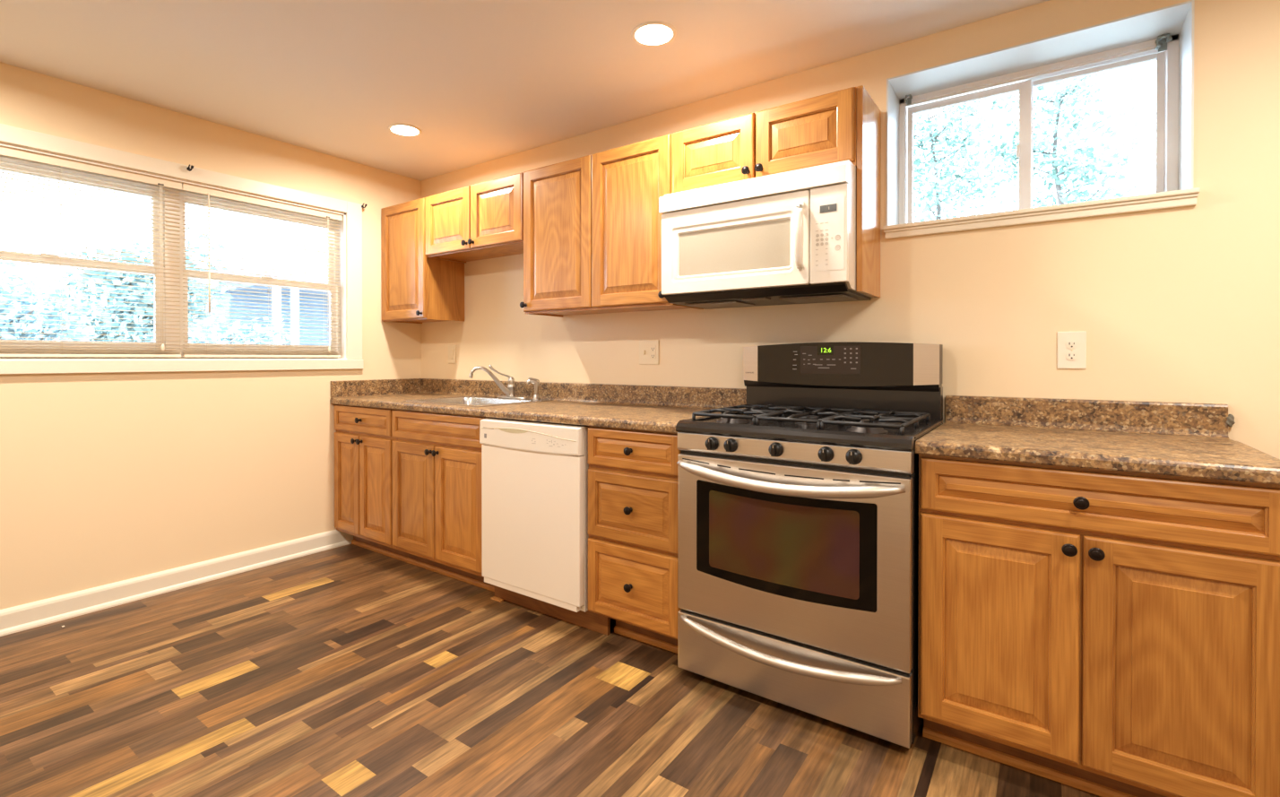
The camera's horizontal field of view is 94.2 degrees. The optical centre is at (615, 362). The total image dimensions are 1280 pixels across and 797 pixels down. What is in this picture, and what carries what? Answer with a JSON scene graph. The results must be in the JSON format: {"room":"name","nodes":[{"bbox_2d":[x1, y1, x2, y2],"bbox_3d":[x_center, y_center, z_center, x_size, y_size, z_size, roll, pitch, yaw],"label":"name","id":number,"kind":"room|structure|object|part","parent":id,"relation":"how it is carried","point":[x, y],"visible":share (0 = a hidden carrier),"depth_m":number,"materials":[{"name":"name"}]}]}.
{"room":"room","nodes":[
{"label":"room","id":0,"kind":"room"},
{"bbox_2d":[0,61,421,609],"bbox_3d":[-2.563,-0.057,2.644,0.200,2.384,4.560,0,0,36],"label":"wall","id":1,"kind":"structure","parent":0,"point":[106,478],"depth_m":2.95,"materials":[{"name":"beige paint"}]},
{"bbox_2d":[0,529,353,636],"bbox_3d":[-2.729,1.087,2.232,0.026,0.103,3.688,0,0,36],"label":"baseboard","id":2,"kind":"structure","parent":1,"relation":"attached to","point":[21,618],"depth_m":2.90,"materials":[{"name":"white paint"}]},
{"bbox_2d":[0,123,363,374],"bbox_3d":[-2.245,-0.472,3.007,0.162,1.039,1.993,0,0,36],"label":"window","id":3,"kind":"structure","parent":1,"relation":"in","point":[350,311],"depth_m":3.04,"materials":[{"name":"white paint"}]},
{"bbox_3d":[-2.561,-0.655,2.678,0.026,0.425,0.860,0,0,36],"label":"sash","id":4,"kind":"part","parent":3,"relation":"part of","materials":[{"name":"clear glass"}]},
{"bbox_3d":[-2.537,-0.267,2.663,0.026,0.419,0.860,0,0,36],"label":"sash","id":5,"kind":"part","parent":3,"relation":"part of","materials":[{"name":"white plastic"}]},
{"bbox_2d":[0,145,181,356],"bbox_3d":[-2.463,-0.464,2.647,0.044,0.883,0.909,0,0,36],"label":"window blind","id":6,"kind":"object","parent":3,"relation":"attached to","point":[4,151],"visible":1,"depth_m":2.73,"materials":[{"name":"beige plastic"}]},
{"bbox_3d":[-2.469,-0.030,2.654,0.024,0.014,0.899,0,0,36],"label":"rail","id":7,"kind":"part","parent":6,"relation":"part of","materials":[{"name":"beige plastic"}]},
{"bbox_3d":[-2.235,-0.469,2.936,0.017,0.824,0.016,0,0,36],"label":"pull cord","id":8,"kind":"part","parent":6,"relation":"part of","materials":[{"name":"beige plastic"}]},
{"bbox_2d":[186,164,193,171],"bbox_3d":[-2.135,-0.977,2.990,0.042,0.031,0.017,0,0,28],"label":"curtain hook","id":9,"kind":"object","parent":3,"relation":"attached to","point":[188,168],"visible":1,"depth_m":2.99,"materials":[{"name":"black paint"}]},
{"bbox_3d":[-2.024,-0.660,3.414,0.026,0.425,0.840,0,0,36],"label":"sash","id":10,"kind":"part","parent":3,"relation":"part of","materials":[{"name":"white plastic"}]},
{"bbox_3d":[-2.000,-0.272,3.398,0.026,0.419,0.840,0,0,36],"label":"sash","id":11,"kind":"part","parent":3,"relation":"part of","materials":[{"name":"clear glass"}]},
{"bbox_2d":[181,182,342,357],"bbox_3d":[-1.946,-0.469,3.355,0.044,0.883,0.837,0,0,36],"label":"window blind","id":12,"kind":"object","parent":3,"relation":"attached to","point":[185,186],"visible":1,"depth_m":3.31,"materials":[{"name":"beige plastic"}]},
{"bbox_3d":[-1.952,-0.034,3.362,0.024,0.014,0.827,0,0,36],"label":"rail","id":13,"kind":"part","parent":12,"relation":"part of","materials":[{"name":"beige plastic"}]},
{"bbox_3d":[-1.739,-0.473,3.615,0.017,0.824,0.016,0,0,36],"label":"pull cord","id":14,"kind":"part","parent":12,"relation":"part of","materials":[{"name":"beige plastic"}]},
{"bbox_2d":[0,0,1049,181],"bbox_3d":[-0.303,-1.338,0.898,6.100,0.200,4.820,0,0,36],"label":"ceiling","id":15,"kind":"structure","parent":0,"point":[481,81],"depth_m":2.41,"materials":[{"name":"white paint"}]},
{"bbox_2d":[388,123,421,136],"bbox_3d":[-1.133,-1.249,3.208,0.172,0.008,0.172,0,0,36],"label":"recessed light","id":16,"kind":"object","parent":15,"relation":"in","point":[400,129],"visible":1,"depth_m":3.20,"materials":[{"name":"white"}]},
{"bbox_2d":[631,21,676,46],"bbox_3d":[0.148,-1.243,2.260,0.172,0.008,0.172,0,0,36],"label":"recessed light","id":17,"kind":"object","parent":15,"relation":"in","point":[649,33],"visible":1,"depth_m":2.25,"materials":[{"name":"white glass"}]},
{"bbox_2d":[0,543,1100,796],"bbox_3d":[-0.445,1.148,0.635,5.600,0.001,4.598,0,0,36],"label":"floor","id":18,"kind":"structure","parent":0,"point":[350,670],"depth_m":1.92,"materials":[{"name":"brown wood"}]},
{"bbox_2d":[334,404,408,562],"bbox_3d":[-1.300,0.691,3.692,0.605,0.876,0.661,0,0,36],"label":"base cabinet","id":19,"kind":"object","parent":18,"relation":"on","point":[363,465],"visible":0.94,"depth_m":3.43,"materials":[{"name":"brown wood"}]},
{"bbox_3d":[-1.597,0.717,3.549,0.274,0.581,0.020,0,0,36],"label":"door","id":20,"kind":"part","parent":19,"relation":"part of","materials":[{"name":"brown wood"}]},
{"bbox_3d":[-1.484,0.336,3.433,0.033,0.033,0.030,0,0,36],"label":"knob","id":21,"kind":"part","parent":19,"relation":"part of","materials":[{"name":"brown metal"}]},
{"bbox_3d":[-1.475,0.458,3.427,0.033,0.033,0.030,0,0,36],"label":"knob","id":22,"kind":"part","parent":19,"relation":"part of","materials":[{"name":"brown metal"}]},
{"bbox_3d":[-1.470,0.336,3.453,0.590,0.149,0.020,0,0,36],"label":"drawer","id":23,"kind":"part","parent":19,"relation":"part of","materials":[{"name":"brown wood"}]},
{"bbox_3d":[-1.356,0.718,3.372,0.309,0.581,0.020,0,0,36],"label":"door","id":24,"kind":"part","parent":19,"relation":"part of","materials":[{"name":"brown wood"}]},
{"bbox_3d":[-1.403,1.118,3.530,0.577,0.024,0.012,0,0,36],"label":"shoe moulding","id":25,"kind":"part","parent":19,"relation":"part of","materials":[{"name":"brown wood"}]},
{"bbox_2d":[329,378,746,432],"bbox_3d":[-0.557,0.187,3.156,2.435,0.137,0.647,0,0,36],"label":"countertop","id":26,"kind":"structure","parent":19,"relation":"on","point":[650,408],"depth_m":3.00,"materials":[{"name":"stone"}]},
{"bbox_2d":[402,395,553,406],"bbox_3d":[-0.760,0.295,3.322,0.650,0.167,0.554,0,0,36],"label":"sink","id":27,"kind":"object","parent":26,"relation":"in","point":[477,401],"visible":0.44,"depth_m":3.46,"materials":[{"name":"metal"}]},
{"bbox_2d":[526,377,540,399],"bbox_3d":[-0.461,0.149,3.363,0.083,0.125,0.048,0,0,-27],"label":"sprayer","id":28,"kind":"object","parent":27,"relation":"on","point":[536,396],"visible":1,"depth_m":3.36,"materials":[{"name":"silver metal"}]},
{"bbox_2d":[468,364,526,398],"bbox_3d":[-0.666,0.113,3.402,0.236,0.197,0.255,0,0,36],"label":"kitchen faucet","id":29,"kind":"object","parent":26,"relation":"on","point":[509,391],"visible":1,"depth_m":3.45,"materials":[{"name":"silver metal"}]},
{"bbox_3d":[-0.717,0.111,3.422,0.247,0.175,0.033,0,0,-28],"label":"spout","id":30,"kind":"part","parent":29,"relation":"part of","materials":[{"name":"silver metal"}]},
{"bbox_3d":[-0.668,0.058,3.465,0.136,0.088,0.026,0,0,-15],"label":"lever","id":31,"kind":"part","parent":29,"relation":"part of","materials":[{"name":"silver metal"}]},
{"bbox_2d":[507,376,515,397],"bbox_3d":[-0.607,0.144,3.483,0.052,0.119,0.052,0,0,36],"label":"faucet","id":32,"kind":"object","parent":29,"relation":"on","point":[511,386],"depth_m":3.46,"materials":[{"name":"silver metal"}]},
{"bbox_3d":[-0.607,0.205,3.483,0.236,0.011,0.056,0,0,36],"label":"plate","id":33,"kind":"part","parent":29,"relation":"part of","materials":[{"name":"silver metal"}]},
{"bbox_2d":[391,408,494,591],"bbox_3d":[-0.749,0.694,3.289,0.759,0.876,0.661,0,0,36],"label":"base cabinet","id":34,"kind":"object","parent":18,"relation":"on","point":[436,457],"visible":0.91,"depth_m":3.03,"materials":[{"name":"brown wood"}]},
{"bbox_3d":[-1.073,0.720,3.165,0.367,0.581,0.020,0,0,36],"label":"door","id":35,"kind":"part","parent":34,"relation":"part of","materials":[{"name":"brown wood"}]},
{"bbox_3d":[-0.959,0.461,3.050,0.033,0.033,0.030,0,0,36],"label":"knob","id":36,"kind":"part","parent":34,"relation":"part of","materials":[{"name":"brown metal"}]},
{"bbox_3d":[-0.913,0.461,3.017,0.033,0.033,0.030,0,0,36],"label":"knob","id":37,"kind":"part","parent":34,"relation":"part of","materials":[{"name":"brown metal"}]},
{"bbox_3d":[-0.919,0.338,3.051,0.747,0.149,0.020,0,0,36],"label":"drawer","id":38,"kind":"part","parent":34,"relation":"part of","materials":[{"name":"brown wood"}]},
{"bbox_3d":[-0.863,1.120,3.136,0.759,0.024,0.012,0,0,36],"label":"shoe moulding","id":39,"kind":"part","parent":34,"relation":"part of","materials":[{"name":"brown wood"}]},
{"bbox_3d":[-0.768,0.721,2.943,0.373,0.581,0.020,0,0,36],"label":"door","id":40,"kind":"part","parent":34,"relation":"part of","materials":[{"name":"brown wood"}]},
{"bbox_2d":[490,596,504,602],"bbox_3d":[-0.561,1.131,2.838,0.068,0.006,0.024,0,0,36],"label":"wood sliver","id":41,"kind":"object","parent":18,"relation":"on","point":[495,598],"visible":1,"depth_m":2.83,"materials":[{"name":"brown wood"}]},
{"bbox_2d":[479,417,588,612],"bbox_3d":[-0.204,0.650,2.868,0.598,0.771,0.642,0,0,36],"label":"dishwasher","id":42,"kind":"object","parent":18,"relation":"on","point":[534,474],"visible":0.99,"depth_m":2.58,"materials":[{"name":"white plastic"}]},
{"bbox_3d":[-0.380,0.329,2.625,0.597,0.124,0.043,0,0,36],"label":"control panel","id":43,"kind":"part","parent":42,"relation":"part of","materials":[{"name":"white plastic"}]},
{"bbox_2d":[494,585,610,635],"bbox_3d":[-0.302,1.087,2.677,0.685,0.096,0.016,0,0,36],"label":"board","id":44,"kind":"object","parent":18,"relation":"on","point":[588,619],"visible":0.53,"depth_m":2.62,"materials":[{"name":"brown wood"}]},
{"bbox_2d":[588,425,681,653],"bbox_3d":[0.238,0.698,2.568,0.450,0.876,0.661,0,0,36],"label":"base cabinet","id":45,"kind":"object","parent":18,"relation":"on","point":[633,474],"visible":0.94,"depth_m":2.32,"materials":[{"name":"brown wood"}]},
{"bbox_3d":[0.052,0.877,2.314,0.033,0.033,0.030,0,0,36],"label":"knob","id":46,"kind":"part","parent":45,"relation":"part of","materials":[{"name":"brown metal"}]},
{"bbox_3d":[0.052,0.577,2.312,0.033,0.033,0.030,0,0,36],"label":"knob","id":47,"kind":"part","parent":45,"relation":"part of","materials":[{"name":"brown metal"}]},
{"bbox_3d":[0.052,0.345,2.311,0.033,0.033,0.030,0,0,36],"label":"knob","id":48,"kind":"part","parent":45,"relation":"part of","materials":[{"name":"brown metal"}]},
{"bbox_3d":[0.067,0.576,2.332,0.437,0.272,0.020,0,0,36],"label":"drawer","id":49,"kind":"part","parent":45,"relation":"part of","materials":[{"name":"brown wood"}]},
{"bbox_3d":[0.067,0.877,2.334,0.437,0.297,0.020,0,0,36],"label":"drawer","id":50,"kind":"part","parent":45,"relation":"part of","materials":[{"name":"brown wood"}]},
{"bbox_3d":[0.067,0.345,2.330,0.437,0.152,0.020,0,0,36],"label":"drawer","id":51,"kind":"part","parent":45,"relation":"part of","materials":[{"name":"brown wood"}]},
{"bbox_3d":[0.152,1.125,2.394,0.379,0.024,0.012,0,0,36],"label":"shoe moulding","id":52,"kind":"part","parent":45,"relation":"part of","materials":[{"name":"brown wood"}]},
{"bbox_2d":[675,341,942,748],"bbox_3d":[0.704,0.529,2.151,0.768,1.215,0.728,0,0,36],"label":"gas range","id":53,"kind":"object","parent":18,"relation":"on","point":[799,505],"visible":1,"depth_m":1.92,"materials":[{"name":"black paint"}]},
{"bbox_3d":[0.329,0.281,2.044,0.047,0.047,0.030,0,0,36],"label":"burner knob","id":54,"kind":"part","parent":53,"relation":"part of","materials":[{"name":"black paint"}]},
{"bbox_3d":[0.385,0.281,2.003,0.047,0.047,0.030,0,0,36],"label":"burner knob","id":55,"kind":"part","parent":53,"relation":"part of","materials":[{"name":"black paint"}]},
{"bbox_3d":[0.590,0.005,2.585,0.067,0.153,0.008,0,0,36],"label":"panel","id":56,"kind":"part","parent":53,"relation":"part of","materials":[{"name":"silver metal"}]},
{"bbox_3d":[0.513,0.282,1.910,0.047,0.047,0.030,0,0,36],"label":"burner knob","id":57,"kind":"part","parent":53,"relation":"part of","materials":[{"name":"black paint"}]},
{"bbox_3d":[0.516,0.934,1.896,0.726,0.060,0.068,0,0,36],"label":"handle","id":58,"kind":"part","parent":53,"relation":"part of","materials":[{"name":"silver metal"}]},
{"bbox_3d":[0.546,1.002,1.938,0.763,0.204,0.039,0,0,36],"label":"drawer","id":59,"kind":"part","parent":53,"relation":"part of","materials":[{"name":"silver metal"}]},
{"bbox_3d":[0.545,0.284,1.931,0.763,0.068,0.043,0,0,36],"label":"knob panel","id":60,"kind":"part","parent":53,"relation":"part of","materials":[{"name":"silver metal"}]},
{"bbox_2d":[677,449,922,743],"bbox_3d":[0.703,0.692,2.150,0.764,0.890,0.722,0,0,36],"label":"oven","id":61,"kind":"object","parent":53,"relation":"in","point":[799,568],"depth_m":1.86,"materials":[{"name":"silver metal"}]},
{"bbox_2d":[675,404,942,450],"bbox_3d":[0.712,0.212,2.159,0.768,0.072,0.622,0,0,36],"label":"cooktop","id":62,"kind":"object","parent":53,"relation":"in","point":[827,427],"depth_m":2.01,"materials":[{"name":"black metal"}]},
{"bbox_3d":[0.640,0.283,1.816,0.047,0.047,0.030,0,0,36],"label":"burner knob","id":63,"kind":"part","parent":53,"relation":"part of","materials":[{"name":"black paint"}]},
{"bbox_3d":[0.862,0.007,2.386,0.608,0.175,0.008,0,0,36],"label":"control panel","id":64,"kind":"part","parent":53,"relation":"part of","materials":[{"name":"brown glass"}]},
{"bbox_3d":[0.707,0.283,1.768,0.047,0.047,0.030,0,0,36],"label":"burner knob","id":65,"kind":"part","parent":53,"relation":"part of","materials":[{"name":"black paint"}]},
{"bbox_3d":[1.142,0.008,2.181,0.085,0.156,0.008,0,0,36],"label":"panel","id":66,"kind":"part","parent":53,"relation":"part of","materials":[{"name":"silver metal"}]},
{"bbox_2d":[917,453,1279,796],"bbox_3d":[1.356,0.703,1.751,0.744,0.876,0.661,0,0,36],"label":"base cabinet","id":67,"kind":"object","parent":18,"relation":"on","point":[1102,633],"visible":0.98,"depth_m":1.48,"materials":[{"name":"brown wood"}]},
{"bbox_3d":[1.036,0.731,1.624,0.366,0.585,0.020,0,0,36],"label":"door","id":68,"kind":"part","parent":67,"relation":"part of","materials":[{"name":"brown wood"}]},
{"bbox_3d":[1.242,1.130,1.598,0.744,0.024,0.012,0,0,36],"label":"shoe moulding","id":69,"kind":"part","parent":67,"relation":"part of","materials":[{"name":"brown wood"}]},
{"bbox_3d":[1.152,0.475,1.508,0.033,0.033,0.030,0,0,36],"label":"knob","id":70,"kind":"part","parent":67,"relation":"part of","materials":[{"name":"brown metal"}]},
{"bbox_3d":[1.171,0.353,1.493,0.033,0.033,0.030,0,0,36],"label":"knob","id":71,"kind":"part","parent":67,"relation":"part of","materials":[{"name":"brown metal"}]},
{"bbox_3d":[1.195,0.475,1.476,0.033,0.033,0.030,0,0,36],"label":"knob","id":72,"kind":"part","parent":67,"relation":"part of","materials":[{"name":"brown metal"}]},
{"bbox_2d":[915,395,1279,484],"bbox_3d":[1.364,0.196,1.752,0.761,0.137,0.647,0,0,36],"label":"countertop","id":73,"kind":"structure","parent":67,"relation":"on","point":[1184,439],"depth_m":1.76,"materials":[{"name":"stone"}]},
{"bbox_3d":[1.185,0.353,1.513,0.734,0.148,0.020,0,0,36],"label":"drawer","id":74,"kind":"part","parent":67,"relation":"part of","materials":[{"name":"brown wood"}]},
{"bbox_3d":[1.336,0.733,1.406,0.362,0.585,0.020,0,0,36],"label":"door","id":75,"kind":"part","parent":67,"relation":"part of","materials":[{"name":"brown wood"}]},
{"bbox_2d":[420,0,1279,459],"bbox_3d":[1.017,-0.057,2.629,5.600,2.384,0.360,0,0,36],"label":"wall","id":76,"kind":"structure","parent":0,"point":[1177,304],"depth_m":2.09,"materials":[{"name":"beige paint"}]},
{"bbox_2d":[381,197,464,323],"bbox_3d":[-1.262,-0.635,3.857,0.461,0.742,0.336,0,0,36],"label":"upper cabinet","id":77,"kind":"object","parent":76,"relation":"attached to","point":[417,288],"visible":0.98,"depth_m":3.73,"materials":[{"name":"brown wood"}]},
{"bbox_3d":[-1.338,-0.636,3.752,0.450,0.732,0.020,0,0,36],"label":"door","id":78,"kind":"part","parent":77,"relation":"part of","materials":[{"name":"brown wood"}]},
{"bbox_3d":[-1.327,-0.635,3.768,0.461,0.742,0.019,0,0,36],"label":"frame","id":79,"kind":"part","parent":77,"relation":"part of","materials":[{"name":"brown wood"}]},
{"bbox_2d":[448,345,456,363],"bbox_3d":[-1.081,-0.053,3.932,0.076,0.122,0.010,0,0,36],"label":"wall switch","id":80,"kind":"object","parent":76,"relation":"attached to","point":[452,349],"visible":1,"depth_m":3.92,"materials":[{"name":"beige plastic"}]},
{"bbox_2d":[424,172,523,263],"bbox_3d":[-0.741,-0.821,3.475,0.827,0.366,0.336,0,0,36],"label":"upper cabinet","id":81,"kind":"object","parent":76,"relation":"attached to","point":[484,220],"visible":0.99,"depth_m":3.35,"materials":[{"name":"brown wood"}]},
{"bbox_3d":[-0.983,-0.822,3.492,0.405,0.356,0.020,0,0,36],"label":"door","id":82,"kind":"part","parent":81,"relation":"part of","materials":[{"name":"brown wood"}]},
{"bbox_3d":[-0.853,-0.675,3.368,0.033,0.033,0.030,0,0,36],"label":"knob","id":83,"kind":"part","parent":81,"relation":"part of","materials":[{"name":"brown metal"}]},
{"bbox_3d":[-0.808,-0.675,3.335,0.033,0.033,0.030,0,0,36],"label":"knob","id":84,"kind":"part","parent":81,"relation":"part of","materials":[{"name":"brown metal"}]},
{"bbox_3d":[-0.650,-0.821,3.249,0.405,0.356,0.020,0,0,36],"label":"door","id":85,"kind":"part","parent":81,"relation":"part of","materials":[{"name":"brown wood"}]},
{"bbox_2d":[519,133,703,317],"bbox_3d":[-0.041,-0.627,2.964,0.902,0.748,0.336,0,0,36],"label":"upper cabinet","id":86,"kind":"object","parent":76,"relation":"attached to","point":[592,222],"visible":0.8,"depth_m":2.83,"materials":[{"name":"brown wood"}]},
{"bbox_3d":[-0.476,-0.297,3.095,0.033,0.033,0.030,0,0,36],"label":"knob","id":87,"kind":"part","parent":86,"relation":"part of","materials":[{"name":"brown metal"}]},
{"bbox_3d":[-0.296,-0.630,2.991,0.450,0.734,0.020,0,0,36],"label":"door","id":88,"kind":"part","parent":86,"relation":"part of","materials":[{"name":"brown wood"}]},
{"bbox_3d":[0.067,-0.628,2.726,0.434,0.734,0.020,0,0,36],"label":"door","id":89,"kind":"part","parent":86,"relation":"part of","materials":[{"name":"brown wood"}]},
{"bbox_3d":[0.207,-0.294,2.595,0.033,0.033,0.030,0,0,36],"label":"knob","id":90,"kind":"part","parent":86,"relation":"part of","materials":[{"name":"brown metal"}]},
{"bbox_2d":[639,340,658,364],"bbox_3d":[0.169,-0.049,3.015,0.120,0.122,0.016,0,0,36],"label":"wall outlet","id":91,"kind":"object","parent":76,"relation":"attached to","point":[648,350],"visible":1,"depth_m":3.02,"materials":[{"name":"beige plastic"}]},
{"bbox_2d":[649,345,656,359],"bbox_3d":[0.192,-0.049,3.001,0.034,0.068,0.004,0,0,36],"label":"socket","id":92,"kind":"object","parent":91,"relation":"attached to","point":[652,349],"depth_m":3.00,"materials":[{"name":"beige plastic"}]},
{"bbox_2d":[673,85,881,297],"bbox_3d":[0.642,-0.627,2.465,0.786,0.740,0.336,0,0,36],"label":"upper cabinet","id":93,"kind":"object","parent":76,"relation":"attached to","point":[845,124],"visible":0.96,"depth_m":2.29,"materials":[{"name":"brown wood"}]},
{"bbox_3d":[0.404,-0.862,2.478,0.373,0.264,0.020,0,0,36],"label":"door","id":94,"kind":"part","parent":93,"relation":"part of","materials":[{"name":"brown wood"}]},
{"bbox_3d":[0.521,-0.761,2.363,0.033,0.033,0.030,0,0,36],"label":"knob","id":95,"kind":"part","parent":93,"relation":"part of","materials":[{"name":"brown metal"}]},
{"bbox_3d":[0.566,-0.761,2.330,0.033,0.033,0.030,0,0,36],"label":"knob","id":96,"kind":"part","parent":93,"relation":"part of","materials":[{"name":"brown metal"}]},
{"bbox_2d":[658,159,873,309],"bbox_3d":[0.600,-0.477,2.424,0.759,0.466,0.438,0,0,36],"label":"microwave","id":97,"kind":"object","parent":93,"relation":"attached to","point":[789,237],"visible":1,"depth_m":2.25,"materials":[{"name":"white plastic"}]},
{"bbox_3d":[0.452,-0.453,2.333,0.624,0.340,0.023,0,0,36],"label":"door","id":98,"kind":"part","parent":97,"relation":"part of","materials":[{"name":"white plastic"}]},
{"bbox_3d":[0.661,-0.458,2.139,0.041,0.250,0.048,0,0,36],"label":"handle","id":99,"kind":"part","parent":97,"relation":"part of","materials":[{"name":"white plastic"}]},
{"bbox_3d":[0.759,-0.451,2.108,0.130,0.340,0.023,0,0,36],"label":"control panel","id":100,"kind":"part","parent":97,"relation":"part of","materials":[{"name":"white plastic"}]},
{"bbox_3d":[0.711,-0.860,2.254,0.372,0.264,0.020,0,0,36],"label":"door","id":101,"kind":"part","parent":93,"relation":"part of","materials":[{"name":"brown wood"}]},
{"bbox_3d":[0.569,-0.854,2.381,0.764,0.286,0.019,0,0,36],"label":"frame","id":102,"kind":"part","parent":93,"relation":"part of","materials":[{"name":"brown wood"}]},
{"bbox_3d":[0.966,-0.626,2.259,0.020,0.740,0.288,0,0,36],"label":"panel","id":103,"kind":"part","parent":93,"relation":"part of","materials":[{"name":"brown wood"}]},
{"bbox_2d":[882,0,1200,239],"bbox_3d":[1.518,-0.803,2.211,0.900,0.634,0.345,0,0,36],"label":"window","id":104,"kind":"structure","parent":76,"relation":"in","point":[1129,40],"depth_m":2.14,"materials":[{"name":"white paint"}]},
{"bbox_2d":[904,94,912,104],"bbox_3d":[1.231,-1.103,2.492,0.030,0.038,0.026,0,0,36],"label":"curtain bracket","id":105,"kind":"object","parent":104,"relation":"attached to","point":[908,101],"visible":1,"depth_m":2.49,"materials":[{"name":"metal"}]},
{"bbox_3d":[1.238,-1.098,2.502,0.016,0.028,0.003,0,0,36],"label":"mounting plate","id":106,"kind":"part","parent":105,"relation":"part of","materials":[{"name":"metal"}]},
{"bbox_3d":[1.428,-0.824,2.418,0.434,0.522,0.022,0,0,36],"label":"sliding sash","id":107,"kind":"part","parent":104,"relation":"part of","materials":[{"name":"clear glass"}]},
{"bbox_3d":[1.489,-0.510,2.173,0.900,0.049,0.245,0,0,36],"label":"sill","id":108,"kind":"part","parent":104,"relation":"part of","materials":[{"name":"white paint"}]},
{"bbox_3d":[1.769,-0.825,2.206,0.410,0.526,0.022,0,0,36],"label":"fixed sash","id":109,"kind":"part","parent":104,"relation":"part of","materials":[{"name":"clear glass"}]},
{"bbox_2d":[1155,33,1172,51],"bbox_3d":[1.868,-1.090,2.026,0.043,0.049,0.028,0,0,36],"label":"curtain bracket","id":110,"kind":"object","parent":104,"relation":"attached to","point":[1161,44],"visible":1,"depth_m":2.03,"materials":[{"name":"metal"}]},
{"bbox_3d":[1.875,-1.086,2.036,0.023,0.041,0.003,0,0,36],"label":"mounting plate","id":111,"kind":"part","parent":110,"relation":"part of","materials":[{"name":"metal"}]},
{"bbox_2d":[1057,331,1086,368],"bbox_3d":[1.546,-0.041,2.014,0.078,0.126,0.009,0,0,36],"label":"wall outlet","id":112,"kind":"object","parent":76,"relation":"attached to","point":[1071,345],"visible":1,"depth_m":2.01,"materials":[{"name":"beige plastic"}]},
{"bbox_2d":[1065,351,1077,360],"bbox_3d":[1.545,-0.021,2.012,0.031,0.029,0.004,0,0,36],"label":"socket","id":113,"kind":"object","parent":112,"relation":"attached to","point":[1069,355],"depth_m":2.01,"materials":[{"name":"beige plastic"}]},
{"bbox_2d":[1065,339,1077,348],"bbox_3d":[1.545,-0.060,2.012,0.031,0.029,0.004,0,0,36],"label":"socket","id":114,"kind":"object","parent":112,"relation":"attached to","point":[1069,343],"depth_m":2.01,"materials":[{"name":"beige plastic"}]},
{"label":"outside","id":115,"kind":"structure","parent":0,"visible":0},
{"bbox_3d":[-3.524,0.511,18.113,100.000,1.650,100.000,0,0,36],"label":"ground","id":116,"kind":"structure","parent":115,"visible":0},
{"bbox_2d":[0,262,119,341],"bbox_3d":[-7.364,-0.108,7.085,2.055,2.644,2.290,0,0,36],"label":"tree","id":117,"kind":"object","parent":116,"relation":"on","point":[47,335],"visible":0.46,"depth_m":7.11,"materials":[{"name":"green plant"}]},
{"bbox_2d":[25,226,248,343],"bbox_3d":[-8.380,-0.730,10.676,3.294,3.847,3.072,0,0,36],"label":"tree","id":118,"kind":"object","parent":116,"relation":"on","point":[119,336],"visible":0.42,"depth_m":10.03,"materials":[{"name":"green plant"}]},
{"bbox_2d":[188,313,300,344],"bbox_3d":[-5.742,0.226,8.768,1.682,1.952,1.505,0,0,13],"label":"tree","id":119,"kind":"object","parent":116,"relation":"on","point":[262,335],"visible":0.09,"depth_m":8.75,"materials":[{"name":"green plant"}]},
{"bbox_2d":[188,243,328,345],"bbox_3d":[-6.872,-0.772,15.473,6.100,3.050,6.600,0,0,36],"label":"neighbouring house","id":120,"kind":"structure","parent":116,"relation":"on","point":[315,323],"depth_m":12.48,"materials":[{"name":"blue"}]},
{"bbox_3d":[-6.342,-0.344,11.150,0.100,2.250,0.110,0,0,36],"label":"porch post","id":121,"kind":"part","parent":120,"relation":"part of","materials":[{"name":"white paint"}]},
{"bbox_3d":[-6.147,-0.346,11.416,0.100,2.250,0.110,0,0,36],"label":"porch post","id":122,"kind":"part","parent":120,"relation":"part of","materials":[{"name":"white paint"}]},
{"bbox_2d":[913,94,1018,222],"bbox_3d":[4.242,-2.037,7.975,2.270,4.176,1.978,0,0,-18],"label":"tree","id":123,"kind":"object","parent":116,"relation":"on","point":[947,126],"visible":0.47,"depth_m":7.71,"materials":[{"name":"grey plant"}]},
{"bbox_2d":[976,70,1155,214],"bbox_3d":[4.364,-1.573,5.651,1.653,3.281,1.490,0,0,36],"label":"tree","id":124,"kind":"object","parent":116,"relation":"on","point":[1064,94],"visible":0.48,"depth_m":5.56,"materials":[{"name":"grey plant"}]}
]}

